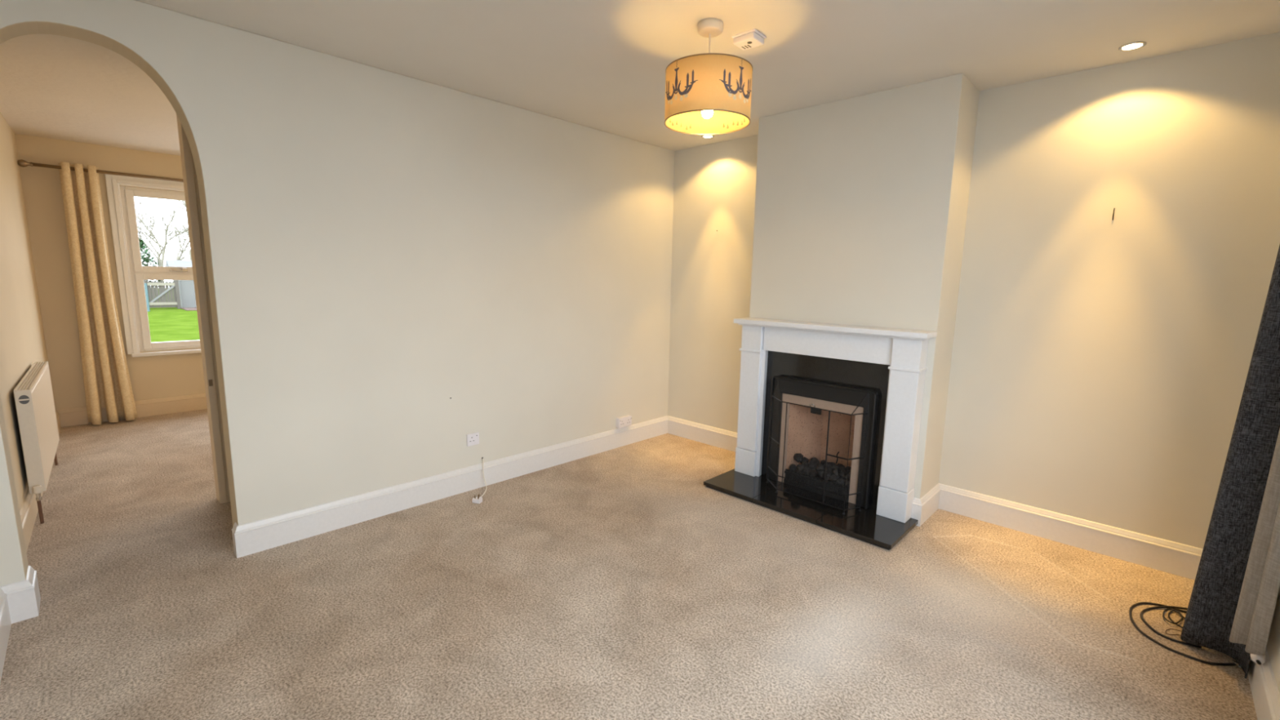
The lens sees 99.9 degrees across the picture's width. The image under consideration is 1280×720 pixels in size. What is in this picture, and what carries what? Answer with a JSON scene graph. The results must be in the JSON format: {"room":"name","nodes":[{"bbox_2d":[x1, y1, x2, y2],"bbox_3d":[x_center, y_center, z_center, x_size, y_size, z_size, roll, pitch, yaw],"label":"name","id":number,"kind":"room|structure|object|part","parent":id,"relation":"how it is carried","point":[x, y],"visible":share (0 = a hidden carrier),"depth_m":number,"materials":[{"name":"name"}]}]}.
{"room":"living room","nodes":[
{"label":"living room","id":0,"kind":"room"},
{"bbox_2d":[0,112,55,511],"bbox_3d":[-3.815,-0.398,3.184,3.546,2.400,0.209,9,12,43],"label":"wall","id":1,"kind":"structure","parent":0,"point":[22,338],"depth_m":3.41,"materials":[{"name":"beige paint"}]},
{"bbox_2d":[13,361,59,524],"bbox_3d":[-3.634,0.444,3.244,0.090,0.724,1.259,-7,12,-44],"label":"radiator","id":2,"kind":"object","parent":1,"relation":"attached to","point":[33,394],"visible":0.98,"depth_m":2.89,"materials":[{"name":"white metal"}]},
{"bbox_3d":[-3.212,0.431,2.831,0.060,0.557,0.012,-7,12,-44],"label":"panel","id":3,"kind":"part","parent":2,"relation":"part of","materials":[{"name":"white metal"}]},
{"bbox_2d":[13,361,48,392],"bbox_3d":[-3.630,0.092,3.216,0.060,0.019,1.196,-7,12,-44],"label":"grille","id":4,"kind":"object","parent":2,"relation":"attached to","point":[33,376],"depth_m":3.11,"materials":[{"name":"white metal"}]},
{"bbox_3d":[-3.618,0.364,3.274,0.012,0.537,1.212,-7,12,-44],"label":"panel","id":5,"kind":"part","parent":2,"relation":"part of","materials":[{"name":"white metal"}]},
{"bbox_2d":[0,393,207,683],"bbox_3d":[-1.669,0.808,2.985,7.083,0.153,2.438,9,12,43],"label":"baseboard","id":6,"kind":"structure","parent":1,"relation":"attached to","point":[76,415],"depth_m":2.69,"materials":[{"name":"beige paint"}]},
{"bbox_2d":[14,133,205,409],"bbox_3d":[-3.753,-0.793,5.810,0.160,2.400,4.050,9,12,43],"label":"wall","id":7,"kind":"structure","parent":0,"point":[161,376],"depth_m":4.58,"materials":[{"name":"beige paint"}]},
{"bbox_2d":[17,159,183,182],"bbox_3d":[-4.222,-1.640,4.962,0.130,0.080,2.006,9,12,43],"label":"pole","id":8,"kind":"object","parent":7,"relation":"attached to","point":[21,162],"visible":0.51,"depth_m":4.57,"materials":[{"name":"brown wood"}]},
{"bbox_2d":[57,161,137,425],"bbox_3d":[-4.668,-0.533,4.626,0.194,2.205,0.321,9,12,43],"label":"curtain","id":9,"kind":"object","parent":8,"relation":"hanging from","point":[106,376],"visible":1,"depth_m":4.60,"materials":[{"name":"fabric"}]},
{"bbox_2d":[104,173,201,357],"bbox_3d":[-4.091,-0.898,5.354,0.155,1.600,1.620,9,12,43],"label":"window","id":10,"kind":"structure","parent":7,"relation":"attached to","point":[131,274],"depth_m":4.86,"materials":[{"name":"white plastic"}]},
{"bbox_3d":[-4.098,-1.224,5.318,0.045,0.725,1.390,9,12,43],"label":"sash","id":11,"kind":"part","parent":10,"relation":"part of","materials":[{"name":"clear glass"}]},
{"bbox_3d":[-4.091,-0.120,5.458,0.115,0.031,1.570,9,12,43],"label":"sill","id":12,"kind":"part","parent":10,"relation":"part of","materials":[{"name":"white paint"}]},
{"bbox_3d":[-4.111,-0.509,5.426,0.045,0.690,1.390,9,12,43],"label":"sash","id":13,"kind":"part","parent":10,"relation":"part of","materials":[{"name":"white plastic"}]},
{"bbox_3d":[-4.347,-0.851,5.063,0.031,0.035,0.130,9,12,43],"label":"handle","id":14,"kind":"part","parent":10,"relation":"part of","materials":[{"name":"silver metal"}]},
{"bbox_2d":[147,288,199,342],"bbox_3d":[-22.673,-2.780,26.735,56.189,0.200,60.000,9,12,43],"label":"ground","id":15,"kind":"structure","parent":0,"point":[166,324],"depth_m":15.49,"materials":[{"name":"green plant"}]},
{"bbox_2d":[144,283,150,311],"bbox_3d":[-18.552,-2.348,20.182,0.135,1.050,0.135,9,12,43],"label":"post","id":16,"kind":"object","parent":15,"relation":"on","point":[145,284],"visible":0.45,"depth_m":20.16,"materials":[{"name":"blue wood"}]},
{"bbox_2d":[138,238,159,295],"bbox_3d":[-22.050,-3.909,23.817,1.327,2.932,1.338,9,12,43],"label":"bush","id":17,"kind":"object","parent":15,"relation":"on","point":[143,246],"visible":0.16,"depth_m":23.77,"materials":[{"name":"green plant"}]},
{"bbox_2d":[133,196,190,297],"bbox_3d":[-21.724,-5.221,24.925,3.957,5.409,2.832,0,9,-8],"label":"bare tree","id":18,"kind":"object","parent":15,"relation":"on","point":[184,229],"visible":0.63,"depth_m":24.67,"materials":[{"name":"grey plant"}]},
{"bbox_2d":[143,280,181,308],"bbox_3d":[-19.220,-2.692,21.610,0.120,1.280,1.070,9,12,43],"label":"gate","id":19,"kind":"object","parent":15,"relation":"on","point":[169,286],"visible":0.88,"depth_m":21.65,"materials":[{"name":"grey wood"}]},
{"bbox_3d":[-18.886,-2.738,21.952,0.120,1.280,0.110,9,12,43],"label":"gate post","id":20,"kind":"part","parent":19,"relation":"part of","materials":[{"name":"white wood"}]},
{"bbox_2d":[166,200,186,211],"bbox_3d":[-30.672,-9.081,38.633,8.700,8.626,5.322,9,12,43],"label":"bare tree","id":21,"kind":"object","parent":15,"relation":"on","point":[183,204],"visible":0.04,"depth_m":35.28,"materials":[{"name":"grey plant"}]},
{"bbox_2d":[164,259,196,307],"bbox_3d":[-18.265,-3.446,24.376,2.700,1.980,4.700,9,12,43],"label":"garden shed","id":22,"kind":"object","parent":15,"relation":"on","point":[186,287],"visible":0.03,"depth_m":22.32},
{"bbox_2d":[176,200,191,260],"bbox_3d":[-22.040,-6.815,27.783,4.781,7.698,5.446,-1,9,-11],"label":"bare tree","id":23,"kind":"object","parent":15,"relation":"on","point":[176,201],"visible":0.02,"depth_m":27.51,"materials":[{"name":"grey plant"}]},
{"bbox_2d":[181,307,196,311],"bbox_3d":[-16.885,-2.217,22.896,1.700,0.040,3.920,9,12,43],"label":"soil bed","id":24,"kind":"object","parent":15,"relation":"on","point":[184,308],"visible":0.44,"depth_m":21.40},
{"bbox_2d":[192,158,230,502],"bbox_3d":[-1.399,-0.495,4.119,0.110,2.400,3.040,9,12,43],"label":"wall partition","id":25,"kind":"structure","parent":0,"point":[194,169],"depth_m":3.03,"materials":[{"name":"beige paint"}]},
{"bbox_2d":[176,114,227,503],"bbox_3d":[-2.467,-0.339,3.023,0.125,2.380,0.036,9,12,43],"label":"trim","id":26,"kind":"structure","parent":25,"relation":"attached to","point":[187,162],"depth_m":3.00,"materials":[{"name":"beige paint"}]},
{"bbox_2d":[0,0,675,586],"bbox_3d":[-1.129,-0.367,3.304,0.155,2.400,4.050,9,12,43],"label":"wall","id":27,"kind":"structure","parent":0,"point":[383,248],"depth_m":2.92,"materials":[{"name":"beige paint"}]},
{"bbox_2d":[231,415,667,558],"bbox_3d":[-0.854,0.717,3.684,0.070,0.153,3.130,9,12,43],"label":"baseboard","id":28,"kind":"structure","parent":27,"relation":"attached to","point":[253,537],"depth_m":3.17,"materials":[{"name":"white paint"}]},
{"bbox_2d":[466,431,479,446],"bbox_3d":[-1.055,0.502,3.402,0.015,0.077,0.082,9,12,43],"label":"socket","id":29,"kind":"object","parent":27,"relation":"attached to","point":[472,438],"visible":1,"depth_m":3.40,"materials":[{"name":"white plastic"}]},
{"bbox_2d":[616,414,631,428],"bbox_3d":[-0.129,0.499,4.356,0.041,0.082,0.144,9,12,43],"label":"double socket","id":30,"kind":"object","parent":27,"relation":"attached to","point":[626,420],"visible":1,"depth_m":4.33,"materials":[{"name":"white plastic"}]},
{"bbox_2d":[0,408,1257,719],"bbox_3d":[-1.168,0.876,3.507,7.303,0.120,4.050,9,12,43],"label":"floor","id":31,"kind":"structure","parent":0,"point":[616,584],"depth_m":2.19,"materials":[{"name":"beige carpet"}]},
{"bbox_2d":[471,493,482,503],"bbox_3d":[-0.979,0.836,3.245,0.052,0.044,0.049,3,9,16],"label":"plug","id":32,"kind":"object","parent":31,"relation":"on","point":[477,500],"visible":1,"depth_m":3.23,"materials":[{"name":"white plastic"}]},
{"bbox_2d":[481,457,487,496],"bbox_3d":[-0.984,0.738,3.381,0.039,0.176,0.250,-1,9,-13],"label":"lead","id":33,"kind":"object","parent":31,"relation":"on","point":[482,458],"visible":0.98,"depth_m":3.43,"materials":[{"name":"white plastic"}]},
{"bbox_2d":[703,468,918,550],"bbox_3d":[0.999,0.869,3.297,1.193,0.036,0.438,9,12,43],"label":"hearth","id":34,"kind":"object","parent":31,"relation":"on","point":[865,526],"visible":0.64,"depth_m":3.16,"materials":[{"name":"black stone"}]},
{"bbox_2d":[765,377,869,515],"bbox_3d":[1.028,0.503,3.250,0.626,0.703,0.148,9,12,43],"label":"guard","id":35,"kind":"object","parent":34,"relation":"on","point":[867,393],"visible":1,"depth_m":3.16,"materials":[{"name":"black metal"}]},
{"bbox_3d":[1.023,0.826,3.299,0.616,0.007,0.118,9,12,43],"label":"rail","id":36,"kind":"part","parent":35,"relation":"part of","materials":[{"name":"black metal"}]},
{"bbox_3d":[1.025,0.739,3.285,0.616,0.007,0.118,9,12,43],"label":"rail","id":37,"kind":"part","parent":35,"relation":"part of","materials":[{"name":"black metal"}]},
{"bbox_3d":[1.033,0.271,3.215,0.616,0.007,0.118,9,12,43],"label":"rail","id":38,"kind":"part","parent":35,"relation":"part of","materials":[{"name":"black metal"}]},
{"bbox_3d":[1.179,0.558,3.071,0.212,0.009,0.077,3,9,11],"label":"rail","id":39,"kind":"part","parent":35,"relation":"part of","materials":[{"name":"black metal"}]},
{"bbox_2d":[765,375,878,509],"bbox_3d":[1.218,0.473,3.460,0.673,0.706,0.360,9,12,43],"label":"fire","id":40,"kind":"object","parent":34,"relation":"on","point":[806,428],"visible":0.94,"depth_m":3.46,"materials":[{"name":"black metal"}]},
{"bbox_2d":[772,377,869,414],"bbox_3d":[1.039,0.213,3.212,0.616,0.119,0.131,9,12,43],"label":"hood","id":41,"kind":"object","parent":40,"relation":"attached to","point":[868,393],"depth_m":3.16,"materials":[{"name":"black metal"}]},
{"bbox_3d":[1.118,0.540,3.367,0.529,0.598,0.018,9,12,43],"label":"trim","id":42,"kind":"part","parent":40,"relation":"part of","materials":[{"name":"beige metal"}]},
{"bbox_2d":[733,317,937,523],"bbox_3d":[1.100,0.312,3.313,1.192,1.064,0.170,9,12,43],"label":"fireplace surround","id":43,"kind":"object","parent":34,"relation":"on","point":[891,362],"visible":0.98,"depth_m":3.14,"materials":[{"name":"white wood"}]},
{"bbox_3d":[1.141,0.397,3.372,0.810,0.880,0.044,9,12,43],"label":"granite panel","id":44,"kind":"part","parent":43,"relation":"part of","materials":[{"name":"black stone"}]},
{"bbox_2d":[733,317,937,338],"bbox_3d":[1.109,-0.200,3.236,1.192,0.030,0.170,9,12,43],"label":"mantel shelf","id":45,"kind":"object","parent":43,"relation":"attached to","point":[860,331],"depth_m":3.12,"materials":[{"name":"white wood"}]},
{"bbox_3d":[1.120,-0.180,3.251,1.154,0.012,0.137,9,12,43],"label":"bed moulding","id":46,"kind":"part","parent":43,"relation":"part of","materials":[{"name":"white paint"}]},
{"bbox_2d":[1140,605,1201,648],"bbox_3d":[2.190,1.065,2.210,0.366,0.014,0.186,-6,11,-40],"label":"cable","id":47,"kind":"object","parent":31,"relation":"on","point":[1158,606],"visible":0.87,"depth_m":2.18,"materials":[{"name":"black plastic"}]},
{"bbox_2d":[1164,628,1182,635],"bbox_3d":[2.132,1.081,2.130,0.092,0.002,0.049,4,9,17],"label":"wire","id":48,"kind":"object","parent":31,"relation":"on","point":[1168,628],"visible":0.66,"depth_m":2.14,"materials":[{"name":"black metal"}]},
{"bbox_2d":[1162,607,1185,628],"bbox_3d":[2.210,1.067,2.196,0.109,0.015,0.190,9,12,43],"label":"cable","id":49,"kind":"object","parent":31,"relation":"on","point":[1167,608],"visible":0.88,"depth_m":2.23,"materials":[{"name":"black plastic"}]},
{"bbox_2d":[1128,601,1235,665],"bbox_3d":[2.140,1.075,2.150,0.272,0.009,0.408,7,10,34],"label":"cable","id":50,"kind":"object","parent":31,"relation":"on","point":[1132,606],"visible":0.91,"depth_m":2.08,"materials":[{"name":"black plastic"}]},
{"bbox_2d":[1231,659,1240,667],"bbox_3d":[2.160,1.099,1.938,0.016,0.017,0.043,3,9,12],"label":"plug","id":51,"kind":"object","parent":31,"relation":"on","point":[1234,662],"visible":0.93,"depth_m":1.94,"materials":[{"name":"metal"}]},
{"bbox_2d":[0,0,1279,155],"bbox_3d":[-1.139,-1.613,3.113,7.303,0.120,4.100,9,12,43],"label":"ceiling","id":52,"kind":"structure","parent":0,"point":[599,64],"depth_m":2.47,"materials":[{"name":"paint"}]},
{"bbox_2d":[701,134,714,138],"bbox_3d":[0.500,-1.648,3.964,0.092,0.006,0.092,9,12,43],"label":"recessed light","id":53,"kind":"object","parent":52,"relation":"in","point":[706,136],"visible":1,"depth_m":3.96,"materials":[{"name":"white glass"}]},
{"bbox_2d":[664,17,752,134],"bbox_3d":[0.288,-1.199,2.256,0.362,0.392,0.362,9,12,43],"label":"pendant lamp","id":54,"kind":"object","parent":52,"relation":"hanging from","point":[708,93],"visible":1,"depth_m":2.14,"materials":[{"name":"beige fabric"}]},
{"bbox_2d":[665,61,697,100],"bbox_3d":[0.162,-1.126,2.164,0.190,0.135,0.041,9,12,43],"label":"print","id":55,"kind":"object","parent":54,"relation":"attached to","point":[682,77],"depth_m":2.14},
{"bbox_3d":[0.286,-1.063,2.276,0.048,0.076,0.048,9,12,43],"label":"bulb","id":56,"kind":"part","parent":54,"relation":"part of","materials":[{"name":"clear glass"}]},
{"bbox_3d":[0.287,-1.109,2.270,0.360,0.205,0.360,9,12,43],"label":"lamp shade","id":57,"kind":"part","parent":54,"relation":"part of","materials":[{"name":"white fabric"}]},
{"bbox_3d":[0.289,-1.252,2.248,0.005,0.215,0.005,4,9,21],"label":"cord","id":58,"kind":"part","parent":54,"relation":"part of","materials":[{"name":"white plastic"}]},
{"bbox_2d":[719,60,751,98],"bbox_3d":[0.389,-1.119,2.141,0.041,0.135,0.190,9,12,43],"label":"print","id":59,"kind":"object","parent":54,"relation":"attached to","point":[735,76],"depth_m":2.11},
{"bbox_2d":[731,28,765,50],"bbox_3d":[0.472,-1.387,2.334,0.112,0.036,0.100,8,11,40],"label":"smoke detector","id":60,"kind":"object","parent":52,"relation":"attached to","point":[751,38],"visible":1,"depth_m":2.31,"materials":[{"name":"white plastic"}]},
{"bbox_3d":[0.472,-1.401,2.332,0.112,0.008,0.100,8,11,40],"label":"plate","id":61,"kind":"part","parent":60,"relation":"part of","materials":[{"name":"white plastic"}]},
{"bbox_2d":[1118,41,1146,51],"bbox_3d":[2.159,-1.375,2.358,0.092,0.006,0.092,9,12,43],"label":"recessed light","id":62,"kind":"object","parent":52,"relation":"in","point":[1135,45],"visible":1,"depth_m":2.35,"materials":[{"name":"silver metal"}]},
{"bbox_2d":[749,73,979,498],"bbox_3d":[1.299,-0.338,3.402,1.175,2.400,0.357,9,12,43],"label":"wall","id":63,"kind":"structure","parent":0,"point":[861,202],"depth_m":3.07,"materials":[{"name":"beige paint"}]},
{"bbox_2d":[667,31,1279,548],"bbox_3d":[1.513,-0.348,3.498,3.687,2.400,0.100,9,12,43],"label":"wall","id":64,"kind":"structure","parent":0,"point":[1100,364],"depth_m":2.69,"materials":[{"name":"beige paint"}]},
{"bbox_2d":[667,415,737,452],"bbox_3d":[0.489,0.646,4.317,1.014,0.153,0.347,9,12,43],"label":"baseboard","id":65,"kind":"structure","parent":64,"relation":"attached to","point":[713,436],"depth_m":4.50,"materials":[{"name":"white paint"}]},
{"bbox_2d":[911,483,1203,580],"bbox_3d":[2.125,0.914,2.740,1.273,0.153,0.368,9,12,43],"label":"baseboard","id":66,"kind":"structure","parent":64,"relation":"attached to","point":[1176,558],"depth_m":2.85,"materials":[{"name":"white paint"}]},
{"bbox_2d":[1266,587,1279,693],"bbox_3d":[1.399,0.054,0.819,0.120,2.400,3.950,9,12,43],"label":"wall","id":67,"kind":"structure","parent":0,"point":[1273,646],"depth_m":1.74,"materials":[{"name":"beige paint"}]},
{"bbox_2d":[1249,653,1265,664],"bbox_3d":[2.038,0.986,1.773,0.032,0.032,0.043,9,12,43],"label":"clip","id":68,"kind":"object","parent":67,"relation":"attached to","point":[1258,659],"visible":0.84,"depth_m":1.77,"materials":[{"name":"plastic"}]},
{"bbox_2d":[1248,647,1279,719],"bbox_3d":[1.363,1.152,1.071,0.020,0.153,3.850,9,12,43],"label":"baseboard","id":69,"kind":"structure","parent":67,"relation":"attached to","point":[1265,693],"depth_m":1.70,"materials":[{"name":"white paint"}]},
{"bbox_3d":[1.433,-0.965,0.805,0.049,0.024,2.970,9,12,43],"label":"rail","id":70,"kind":"object","parent":67,"relation":"attached to","visible":0},
{"bbox_2d":[1180,244,1279,679],"bbox_3d":[2.213,0.003,1.905,0.178,2.174,0.466,9,12,43],"label":"curtain","id":71,"kind":"object","parent":70,"relation":"hanging from","point":[1211,609],"visible":0.8,"depth_m":1.92,"materials":[{"name":"grey fabric"}]},
{"bbox_2d":[1229,428,1279,655],"bbox_3d":[2.074,-0.019,1.673,0.069,2.065,0.261,9,12,43],"label":"lining","id":72,"kind":"object","parent":70,"relation":"hanging from","point":[1255,607],"visible":1,"depth_m":1.76,"materials":[{"name":"white fabric"}]}
]}

